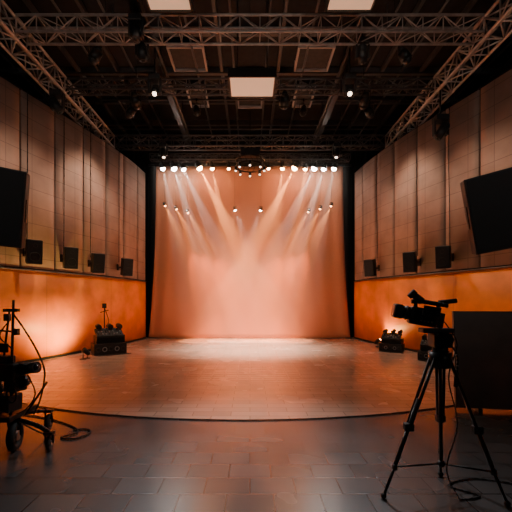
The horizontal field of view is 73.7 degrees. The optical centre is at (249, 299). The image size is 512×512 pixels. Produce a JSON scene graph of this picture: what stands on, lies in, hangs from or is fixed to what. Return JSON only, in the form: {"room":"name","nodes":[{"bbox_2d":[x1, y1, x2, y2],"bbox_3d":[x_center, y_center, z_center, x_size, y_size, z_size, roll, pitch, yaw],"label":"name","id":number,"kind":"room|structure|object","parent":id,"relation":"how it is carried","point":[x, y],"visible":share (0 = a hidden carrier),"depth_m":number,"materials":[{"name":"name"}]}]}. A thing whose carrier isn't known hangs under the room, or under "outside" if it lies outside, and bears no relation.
{"room":"studio","nodes":[
{"label":"studio","id":0,"kind":"room"},
{"bbox_2d":[23,239,42,264],"bbox_3d":[-5.115,-1.130,8.031,0.369,0.595,0.507,0,0,-38],"label":"speaker","id":1,"kind":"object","parent":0,"point":[33,252],"depth_m":7.88},
{"bbox_2d":[60,246,78,268],"bbox_3d":[-4.785,-1.110,9.031,0.370,0.595,0.507,0,0,-38],"label":"speaker","id":2,"kind":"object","parent":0,"point":[69,258],"depth_m":8.89},
{"bbox_2d":[0,76,145,361],"bbox_3d":[-5.957,-1.750,4.536,1.117,6.500,17.989,0,0,9],"label":"wall","id":3,"kind":"structure","parent":0,"point":[60,308],"depth_m":9.26,"materials":[{"name":"orange paint"}]},
{"bbox_2d":[0,167,29,248],"bbox_3d":[-4.990,-1.750,6.364,1.709,1.546,1.087,0,0,0],"label":"speaker","id":4,"kind":"object","parent":3,"relation":"attached to","point":[14,184],"visible":1,"depth_m":6.31},
{"bbox_2d":[27,90,27,238],"bbox_3d":[-5.317,-3.125,8.149,0.030,3.750,0.059,0,0,0],"label":"cable","id":5,"kind":"object","parent":3,"relation":"attached to","point":[27,90],"depth_m":8.15,"materials":[{"name":"black rubber"}]},
{"bbox_2d":[63,114,64,246],"bbox_3d":[-4.988,-3.125,9.149,0.030,3.750,0.059,0,0,0],"label":"cable","id":6,"kind":"object","parent":3,"relation":"attached to","point":[64,114],"depth_m":9.16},
{"bbox_2d":[90,130,90,256],"bbox_3d":[-4.692,-3.125,10.050,0.030,3.750,0.059,0,0,0],"label":"cable","id":7,"kind":"object","parent":3,"relation":"attached to","point":[90,130],"visible":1,"depth_m":10.05,"materials":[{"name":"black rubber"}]},
{"bbox_2d":[88,253,104,272],"bbox_3d":[-4.449,-1.070,9.897,0.546,0.595,0.480,0,0,0],"label":"wall speaker","id":8,"kind":"object","parent":3,"relation":"attached to","point":[97,262],"visible":1,"depth_m":9.78,"materials":[{"name":"black plastic"}]},
{"bbox_2d":[117,258,132,275],"bbox_3d":[-4.094,-1.080,11.197,0.578,0.595,0.480,0,0,0],"label":"wall speaker","id":9,"kind":"object","parent":3,"relation":"attached to","point":[126,267],"visible":1,"depth_m":11.09,"materials":[{"name":"black plastic"}]},
{"bbox_2d":[145,0,192,12],"bbox_3d":[-1.500,-6.282,6.100,0.840,1.635,0.790,0,0,0],"label":"ceiling light","id":10,"kind":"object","parent":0,"point":[154,6],"depth_m":6.38,"materials":[{"name":"white plastic"}]},
{"bbox_2d":[100,133,399,164],"bbox_3d":[0.000,-2.800,14.600,17.000,8.600,0.200,0,0,0],"label":"wall","id":11,"kind":"structure","parent":0,"point":[128,154],"depth_m":14.50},
{"bbox_2d":[228,0,276,97],"bbox_3d":[0.050,-6.032,8.000,1.090,2.135,0.810,0,0,0],"label":"ceiling light","id":12,"kind":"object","parent":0,"point":[243,82],"depth_m":7.90,"materials":[{"name":"white plastic"}]},
{"bbox_2d":[0,337,511,511],"bbox_3d":[0.000,1.600,5.000,17.000,0.200,19.000,0,0,0],"label":"floor","id":13,"kind":"structure","parent":0,"point":[125,464],"depth_m":3.72,"materials":[{"name":"tile"}]},
{"bbox_2d":[0,300,54,451],"bbox_3d":[-2.484,0.750,3.599,1.059,1.500,0.889,0,0,0],"label":"camera dolly","id":14,"kind":"object","parent":13,"relation":"on","point":[13,373],"visible":1,"depth_m":3.31,"materials":[{"name":"black metal"}]},
{"bbox_2d":[23,414,90,438],"bbox_3d":[-2.773,1.356,4.049,1.983,0.324,0.670,0,0,28],"label":"cable","id":15,"kind":"object","parent":13,"relation":"on","point":[61,437],"visible":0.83,"depth_m":3.80,"materials":[{"name":"black rubber"}]},
{"bbox_2d":[80,348,90,359],"bbox_3d":[-4.181,1.354,8.700,0.229,0.292,0.197,0,0,0],"label":"light","id":16,"kind":"object","parent":13,"relation":"on","point":[86,351],"visible":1,"depth_m":8.64,"materials":[{"name":"black metal"}]},
{"bbox_2d":[100,303,108,327],"bbox_3d":[-4.327,0.795,10.093,0.435,1.390,0.386,0,0,0],"label":"stand","id":17,"kind":"object","parent":13,"relation":"on","point":[104,305],"visible":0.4,"depth_m":10.10,"materials":[{"name":"black metal"}]},
{"bbox_2d":[91,323,130,355],"bbox_3d":[-3.866,1.077,9.497,0.927,0.831,0.684,0,0,-35],"label":"rack","id":18,"kind":"object","parent":13,"relation":"on","point":[109,340],"visible":1,"depth_m":9.40,"materials":[{"name":"black plastic"}]},
{"bbox_2d":[22,403,453,420],"bbox_3d":[-0.100,1.491,5.328,10.792,0.016,2.192,0,0,0],"label":"cable","id":19,"kind":"object","parent":13,"relation":"on","point":[22,403],"visible":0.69,"depth_m":4.32,"materials":[{"name":"black rubber"}]},
{"bbox_2d":[374,338,380,346],"bbox_3d":[4.082,1.354,10.900,0.222,0.292,0.198,0,0,0],"label":"light","id":20,"kind":"object","parent":13,"relation":"on","point":[378,340],"visible":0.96,"depth_m":10.87,"materials":[{"name":"black metal"}]},
{"bbox_2d":[379,329,404,352],"bbox_3d":[4.133,1.180,9.926,0.696,0.634,0.516,0,0,35],"label":"stack","id":21,"kind":"object","parent":13,"relation":"on","point":[392,342],"visible":1,"depth_m":9.88,"materials":[{"name":"black plastic"}]},
{"bbox_2d":[417,334,431,361],"bbox_3d":[4.533,1.180,8.426,0.696,0.634,0.516,0,0,35],"label":"trolley","id":22,"kind":"object","parent":13,"relation":"on","point":[422,354],"visible":0.33,"depth_m":8.49,"materials":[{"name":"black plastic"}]},
{"bbox_2d":[381,289,511,506],"bbox_3d":[1.652,0.708,2.701,1.291,1.584,0.432,0,0,7],"label":"camera","id":23,"kind":"object","parent":13,"relation":"on","point":[439,338],"visible":1,"depth_m":2.60,"materials":[{"name":"black metal"}]},
{"bbox_2d":[452,311,511,412],"bbox_3d":[3.429,0.828,4.611,1.270,1.348,0.260,0,0,8],"label":"board","id":24,"kind":"object","parent":13,"relation":"on","point":[484,338],"visible":0.94,"depth_m":4.62,"materials":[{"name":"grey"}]},
{"bbox_2d":[0,0,511,137],"bbox_3d":[0.000,-7.145,5.000,17.400,0.510,19.400,0,0,0],"label":"ceiling","id":25,"kind":"structure","parent":0,"point":[67,58],"depth_m":10.12,"materials":[{"name":"grey metal"}]},
{"bbox_2d":[0,0,114,147],"bbox_3d":[-4.990,-6.203,6.750,0.508,1.794,10.537,0,0,0],"label":"lighting truss","id":26,"kind":"object","parent":25,"relation":"hanging from","point":[13,35],"visible":0.86,"depth_m":8.23,"materials":[{"name":"metal"}]},
{"bbox_2d":[48,88,65,114],"bbox_3d":[-4.861,-5.014,8.586,0.353,0.652,0.274,0,0,0],"label":"moving-head light","id":27,"kind":"object","parent":26,"relation":"hanging from","point":[57,94],"visible":1,"depth_m":8.53,"materials":[{"name":"black plastic"}]},
{"bbox_2d":[125,103,135,118],"bbox_3d":[-3.355,-5.318,9.600,0.312,0.422,0.258,0,0,0],"label":"light","id":28,"kind":"object","parent":25,"relation":"hanging from","point":[130,112],"visible":0.87,"depth_m":9.52,"materials":[{"name":"black metal"}]},
{"bbox_2d":[132,130,160,336],"bbox_3d":[-4.200,-2.700,13.850,1.200,8.400,0.100,0,0,0],"label":"drape","id":29,"kind":"object","parent":25,"relation":"hanging from","point":[140,158],"visible":0.28,"depth_m":13.86,"materials":[{"name":"black fabric"}]},
{"bbox_2d":[148,48,161,97],"bbox_3d":[-2.200,-5.247,7.926,0.300,1.147,0.332,0,0,0],"label":"moving-head light","id":30,"kind":"object","parent":25,"relation":"hanging from","point":[154,78],"visible":1,"depth_m":7.85,"materials":[{"name":"black plastic"}]},
{"bbox_2d":[166,37,207,71],"bbox_3d":[-1.750,-6.935,9.650,1.000,0.330,1.000,0,0,0],"label":"ceiling hatch","id":31,"kind":"object","parent":25,"relation":"in","point":[181,57],"depth_m":9.68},
{"bbox_2d":[193,98,200,116],"bbox_3d":[-1.700,-6.196,11.000,0.238,0.559,0.238,0,0,44],"label":"light","id":32,"kind":"object","parent":25,"relation":"hanging from","point":[196,110],"visible":1,"depth_m":10.95,"materials":[{"name":"black metal"}]},
{"bbox_2d":[185,80,209,107],"bbox_3d":[-1.750,-6.935,11.500,0.650,0.330,1.050,0,0,0],"label":"ceiling hatch","id":33,"kind":"object","parent":25,"relation":"in","point":[192,92],"depth_m":11.54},
{"bbox_2d":[237,98,262,108],"bbox_3d":[0.000,-6.935,11.600,0.850,0.330,0.950,0,0,0],"label":"ceiling hatch","id":34,"kind":"object","parent":25,"relation":"in","point":[241,104],"depth_m":11.96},
{"bbox_2d":[15,0,484,45],"bbox_3d":[0.000,-6.262,7.100,9.523,1.676,0.392,0,0,0],"label":"lighting truss","id":35,"kind":"object","parent":25,"relation":"hanging from","point":[104,29],"visible":0.96,"depth_m":6.93,"materials":[{"name":"metal"}]},
{"bbox_2d":[87,39,102,64],"bbox_3d":[-3.355,-5.366,7.400,0.312,0.518,0.258,0,0,0],"label":"light","id":36,"kind":"object","parent":35,"relation":"hanging from","point":[94,56],"visible":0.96,"depth_m":7.33,"materials":[{"name":"black metal"}]},
{"bbox_2d":[128,12,143,43],"bbox_3d":[-2.300,-5.512,6.913,0.300,0.616,0.257,0,0,0],"label":"moving-head light","id":37,"kind":"object","parent":35,"relation":"hanging from","point":[134,33],"visible":1,"depth_m":6.85,"materials":[{"name":"black plastic"}]},
{"bbox_2d":[135,34,149,62],"bbox_3d":[-2.300,-5.462,7.287,0.300,0.716,0.257,0,0,0],"label":"moving-head light","id":38,"kind":"object","parent":35,"relation":"hanging from","point":[140,49],"visible":0.82,"depth_m":7.25,"materials":[{"name":"black plastic"}]},
{"bbox_2d":[355,33,369,64],"bbox_3d":[2.400,-5.437,7.287,0.300,0.766,0.257,0,0,0],"label":"moving-head light","id":39,"kind":"object","parent":35,"relation":"hanging from","point":[362,52],"visible":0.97,"depth_m":7.24,"materials":[{"name":"black plastic"}]},
{"bbox_2d":[397,40,412,64],"bbox_3d":[3.355,-5.366,7.400,0.312,0.518,0.258,0,0,0],"label":"light","id":40,"kind":"object","parent":35,"relation":"hanging from","point":[405,56],"visible":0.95,"depth_m":7.33,"materials":[{"name":"black metal"}]},
{"bbox_2d":[67,58,432,95],"bbox_3d":[0.000,-6.282,9.000,9.523,1.635,0.310,0,0,0],"label":"lighting truss","id":41,"kind":"object","parent":25,"relation":"hanging from","point":[97,84],"visible":0.8,"depth_m":8.93,"materials":[{"name":"grey metal"}]},
{"bbox_2d":[130,90,141,109],"bbox_3d":[-3.000,-5.283,8.952,0.311,0.484,0.396,0,0,0],"label":"light","id":42,"kind":"object","parent":41,"relation":"attached to","point":[135,100],"visible":0.99,"depth_m":8.91,"materials":[{"name":"black metal"}]},
{"bbox_2d":[278,90,289,109],"bbox_3d":[0.900,-5.283,8.952,0.311,0.484,0.396,0,0,0],"label":"light","id":43,"kind":"object","parent":41,"relation":"attached to","point":[284,100],"visible":0.99,"depth_m":8.91,"materials":[{"name":"black metal"}]},
{"bbox_2d":[358,90,369,109],"bbox_3d":[3.000,-5.283,8.952,0.311,0.484,0.396,0,0,0],"label":"light","id":44,"kind":"object","parent":41,"relation":"attached to","point":[364,100],"visible":1,"depth_m":8.91,"materials":[{"name":"black metal"}]},
{"bbox_2d":[115,134,384,150],"bbox_3d":[0.000,-6.253,12.200,9.530,1.695,0.430,0,0,0],"label":"lighting truss","id":45,"kind":"object","parent":25,"relation":"hanging from","point":[172,136],"visible":0.94,"depth_m":12.02,"materials":[{"name":"grey metal"}]},
{"bbox_2d":[159,143,167,158],"bbox_3d":[-3.050,-5.227,12.009,0.300,0.507,0.239,0,0,0],"label":"moving-head light","id":46,"kind":"object","parent":45,"relation":"hanging from","point":[162,146],"visible":1,"depth_m":11.94,"materials":[{"name":"black plastic"}]},
{"bbox_2d":[234,141,265,176],"bbox_3d":[0.000,-5.225,12.500,1.090,1.050,1.090,0,0,22],"label":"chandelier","id":47,"kind":"object","parent":45,"relation":"hanging from","point":[248,152],"visible":1,"depth_m":12.20,"materials":[{"name":"black metal"}]},
{"bbox_2d":[332,143,340,158],"bbox_3d":[3.050,-5.227,12.009,0.300,0.507,0.239,0,0,0],"label":"moving-head light","id":48,"kind":"object","parent":45,"relation":"hanging from","point":[337,146],"visible":1,"depth_m":11.94,"materials":[{"name":"black plastic"}]},
{"bbox_2d":[149,111,350,161],"bbox_3d":[0.000,-6.164,12.850,7.521,1.872,0.264,0,0,0],"label":"truss","id":49,"kind":"object","parent":25,"relation":"attached to","point":[173,155],"visible":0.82,"depth_m":12.83,"materials":[{"name":"grey metal"}]},
{"bbox_2d":[159,158,165,170],"bbox_3d":[-3.285,-5.099,12.854,0.224,0.451,0.213,0,0,42],"label":"spotlight","id":50,"kind":"object","parent":49,"relation":"hanging from","point":[161,163],"visible":0.97,"depth_m":12.80,"materials":[{"name":"black metal"}]},
{"bbox_2d":[163,160,165,206],"bbox_3d":[-3.216,-4.419,12.850,0.125,1.812,0.103,0,0,0],"label":"spotlight","id":51,"kind":"object","parent":49,"relation":"hanging from","point":[164,202],"visible":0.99,"depth_m":12.85,"materials":[{"name":"black metal"}]},
{"bbox_2d":[169,158,176,170],"bbox_3d":[-2.871,-5.092,12.855,0.273,0.467,0.260,0,0,39],"label":"spotlight","id":52,"kind":"object","parent":49,"relation":"hanging from","point":[172,164],"visible":0.98,"depth_m":12.78,"materials":[{"name":"black metal"}]},
{"bbox_2d":[179,160,185,171],"bbox_3d":[-2.532,-5.084,12.850,0.262,0.482,0.218,0,0,0],"label":"spotlight","id":53,"kind":"object","parent":49,"relation":"hanging from","point":[182,166],"visible":0.99,"depth_m":12.80,"materials":[{"name":"black metal"}]},
{"bbox_2d":[194,160,202,170],"bbox_3d":[-1.937,-5.097,12.850,0.327,0.455,0.283,0,0,0],"label":"spotlight","id":54,"kind":"object","parent":49,"relation":"hanging from","point":[197,164],"visible":0.95,"depth_m":12.77,"materials":[{"name":"black metal"}]},
{"bbox_2d":[209,158,214,169],"bbox_3d":[-1.425,-5.103,12.854,0.202,0.444,0.192,0,0,43],"label":"spotlight","id":55,"kind":"object","parent":49,"relation":"hanging from","point":[211,164],"visible":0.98,"depth_m":12.80,"materials":[{"name":"black metal"}]},
{"bbox_2d":[226,160,230,169],"bbox_3d":[-0.800,-5.111,12.850,0.152,0.428,0.151,0,0,-43],"label":"spotlight","id":56,"kind":"object","parent":49,"relation":"hanging from","point":[228,162],"visible":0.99,"depth_m":12.81,"materials":[{"name":"black metal"}]},
{"bbox_2d":[266,158,270,169],"bbox_3d":[0.700,-5.111,12.850,0.152,0.428,0.151,0,0,43],"label":"spotlight","id":57,"kind":"object","parent":49,"relation":"hanging from","point":[268,162],"visible":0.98,"depth_m":12.81,"materials":[{"name":"black metal"}]},
{"bbox_2d":[280,158,285,169],"bbox_3d":[1.220,-5.103,12.850,0.193,0.444,0.192,0,0,43],"label":"spotlight","id":58,"kind":"object","parent":49,"relation":"hanging from","point":[283,163],"visible":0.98,"depth_m":12.80,"materials":[{"name":"black metal"}]},
{"bbox_2d":[291,158,299,170],"bbox_3d":[1.718,-5.097,12.850,0.327,0.455,0.283,0,0,0],"label":"spotlight","id":59,"kind":"object","parent":49,"relation":"hanging from","point":[296,164],"visible":0.94,"depth_m":12.77,"materials":[{"name":"black metal"}]},
{"bbox_2d":[303,158,308,170],"bbox_3d":[2.082,-5.093,12.852,0.196,0.464,0.192,0,0,-45],"label":"spotlight","id":60,"kind":"object","parent":49,"relation":"hanging from","point":[306,165],"visible":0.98,"depth_m":12.80,"materials":[{"name":"black metal"}]},
{"bbox_2d":[311,158,318,170],"bbox_3d":[2.455,-5.091,12.850,0.305,0.467,0.261,0,0,0],"label":"spotlight","id":61,"kind":"object","parent":49,"relation":"hanging from","point":[315,165],"visible":0.96,"depth_m":12.77,"materials":[{"name":"black metal"}]},
{"bbox_2d":[321,158,327,170],"bbox_3d":[2.805,-5.089,12.850,0.255,0.472,0.217,0,0,0],"label":"spotlight","id":62,"kind":"object","parent":49,"relation":"hanging from","point":[324,166],"visible":0.98,"depth_m":12.80,"materials":[{"name":"black metal"}]},
{"bbox_2d":[330,158,332,206],"bbox_3d":[3.067,-4.414,12.850,0.125,1.822,0.103,0,0,0],"label":"spotlight","id":63,"kind":"object","parent":49,"relation":"hanging from","point":[331,202],"visible":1,"depth_m":12.85,"materials":[{"name":"black metal"}]},
{"bbox_2d":[331,160,337,170],"bbox_3d":[3.164,-5.096,12.853,0.243,0.459,0.234,0,0,-42],"label":"spotlight","id":64,"kind":"object","parent":49,"relation":"hanging from","point":[334,165],"visible":0.98,"depth_m":12.79,"materials":[{"name":"black metal"}]},
{"bbox_2d":[148,125,351,166],"bbox_3d":[0.000,-6.183,13.460,8.000,1.835,0.070,0,0,0],"label":"pipe","id":65,"kind":"object","parent":25,"relation":"attached to","point":[219,125],"visible":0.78,"depth_m":13.43,"materials":[{"name":"black metal"}]},
{"bbox_2d":[149,166,350,337],"bbox_3d":[-0.019,-1.887,13.391,7.903,6.750,0.162,0,0,0],"label":"curtain","id":66,"kind":"object","parent":65,"relation":"hanging from","point":[278,270],"visible":0.98,"depth_m":13.43,"materials":[{"name":"fabric"}]},
{"bbox_2d":[127,0,379,143],"bbox_3d":[0.075,-6.455,7.600,5.010,1.290,10.400,0,0,0],"label":"ceiling beams","id":67,"kind":"structure","parent":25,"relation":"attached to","point":[135,5],"depth_m":8.79,"materials":[{"name":"grey metal"}]},
{"bbox_2d":[0,0,511,136],"bbox_3d":[0.000,-6.761,7.800,15.200,0.678,11.600,0,0,0],"label":"grid","id":68,"kind":"object","parent":25,"relation":"attached to","point":[229,1],"depth_m":9.69,"materials":[{"name":"black metal"}]},
{"bbox_2d":[299,98,306,116],"bbox_3d":[1.700,-6.196,11.000,0.238,0.559,0.238,0,0,44],"label":"light","id":69,"kind":"object","parent":25,"relation":"hanging from","point":[303,110],"visible":1,"depth_m":10.95,"materials":[{"name":"black metal"}]},
{"bbox_2d":[292,80,315,107],"bbox_3d":[1.800,-6.935,11.500,0.650,0.330,1.050,0,0,0],"label":"ceiling hatch","id":70,"kind":"object","parent":25,"relation":"in","point":[308,103],"depth_m":11.54,"materials":[{"name":"metal"}]},
{"bbox_2d":[294,37,335,71],"bbox_3d":[1.800,-6.935,9.650,1.000,0.330,1.000,0,0,0],"label":"ceiling hatch","id":71,"kind":"object","parent":25,"relation":"in","point":[319,58],"depth_m":9.68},
{"bbox_2d":[342,48,355,97],"bbox_3d":[2.300,-5.247,7.926,0.300,1.147,0.332,0,0,0],"label":"moving-head light","id":72,"kind":"object","parent":25,"relation":"hanging from","point":[349,78],"visible":1,"depth_m":7.85,"materials":[{"name":"black plastic"}]},
{"bbox_2d":[339,130,367,336],"bbox_3d":[4.200,-2.700,13.850,1.200,8.400,0.100,0,0,0],"label":"drape","id":73,"kind":"object","parent":25,"relation":"hanging from","point":[358,158],"visible":0.3,"depth_m":13.86,"materials":[{"name":"black fabric"}]},
{"bbox_2d":[364,103,374,118],"bbox_3d":[3.355,-5.318,9.600,0.312,0.422,0.258,0,0,0],"label":"light","id":74,"kind":"object","parent":25,"relation":"hanging from","point":[369,112],"visible":0.88,"depth_m":9.52,"materials":[{"name":"black metal"}]},
{"bbox_2d":[385,0,511,147],"bbox_3d":[4.990,-6.203,6.750,0.508,1.794,10.535,0,0,0],"label":"lighting truss","id":75,"kind":"object","parent":25,"relation":"hanging from","point":[502,18],"visible":0.91,"depth_m":8.09,"materials":[{"name":"metal"}]},
{"bbox_2d":[432,90,449,140],"bbox_3d":[4.862,-4.707,8.685,0.385,1.266,0.299,0,0,0],"label":"moving-head light","id":76,"kind":"object","parent":75,"relation":"hanging from","point":[442,119],"visible":1,"depth_m":8.64,"materials":[{"name":"black plastic"}]},
{"bbox_2d":[325,0,376,12],"bbox_3d":[1.870,-6.282,6.100,0.890,1.635,0.790,0,0,0],"label":"ceiling light","id":77,"kind":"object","parent":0,"point":[331,6],"depth_m":6.38,"materials":[{"name":"white plastic"}]},
{"bbox_2d":[354,68,511,358],"bbox_3d":[5.957,-1.750,4.536,1.117,6.500,17.989,0,0,-9],"label":"wall","id":78,"kind":"structure","parent":0,"point":[480,130],"depth_m":9.39,"materials":[{"name":"orange paint"}]},
{"bbox_2d":[364,259,379,276],"bbox_3d":[4.057,-1.070,11.397,0.562,0.595,0.480,0,0,0],"label":"wall speaker","id":79,"kind":"object","parent":78,"relation":"attached to","point":[370,267],"visible":1,"depth_m":11.29,"materials":[{"name":"black plastic"}]},
{"bbox_2d":[376,152,377,262],"bbox_3d":[4.302,-3.125,11.550,0.030,3.750,0.059,0,0,0],"label":"cable","id":80,"kind":"object","parent":78,"relation":"attached to","point":[377,152],"visible":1,"depth_m":11.54,"materials":[{"name":"black rubber"}]},
{"bbox_2d":[402,251,420,272],"bbox_3d":[4.542,-1.070,9.597,0.552,0.595,0.480,0,0,0],"label":"wall speaker","id":81,"kind":"object","parent":78,"relation":"attached to","point":[410,261],"visible":1,"depth_m":9.49,"materials":[{"name":"black plastic"}]},
{"bbox_2d":[416,125,417,255],"bbox_3d":[4.776,-3.125,9.749,0.030,3.750,0.059,0,0,0],"label":"cable","id":82,"kind":"object","parent":78,"relation":"attached to","point":[417,125],"visible":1,"depth_m":9.74,"materials":[{"name":"black rubber"}]},
{"bbox_2d":[435,245,453,268],"bbox_3d":[4.893,-1.080,8.597,0.515,0.595,0.480,0,0,0],"label":"wall speaker","id":83,"kind":"object","parent":78,"relation":"attached to","point":[443,256],"visible":1,"depth_m":8.49,"materials":[{"name":"black plastic"}]},
{"bbox_2d":[448,105,449,244],"bbox_3d":[5.109,-3.125,8.749,0.030,3.750,0.059,0,0,0],"label":"cable","id":84,"kind":"object","parent":78,"relation":"attached to","point":[449,105],"visible":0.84,"depth_m":8.75,"materials":[{"name":"black rubber"}]},
{"bbox_2d":[460,167,511,254],"bbox_3d":[4.906,-1.670,6.376,1.878,1.637,1.069,0,0,0],"label":"screen","id":85,"kind":"object","parent":78,"relation":"attached to","point":[487,198],"visible":1,"depth_m":6.25,"materials":[{"name":"black plastic"}]}
]}

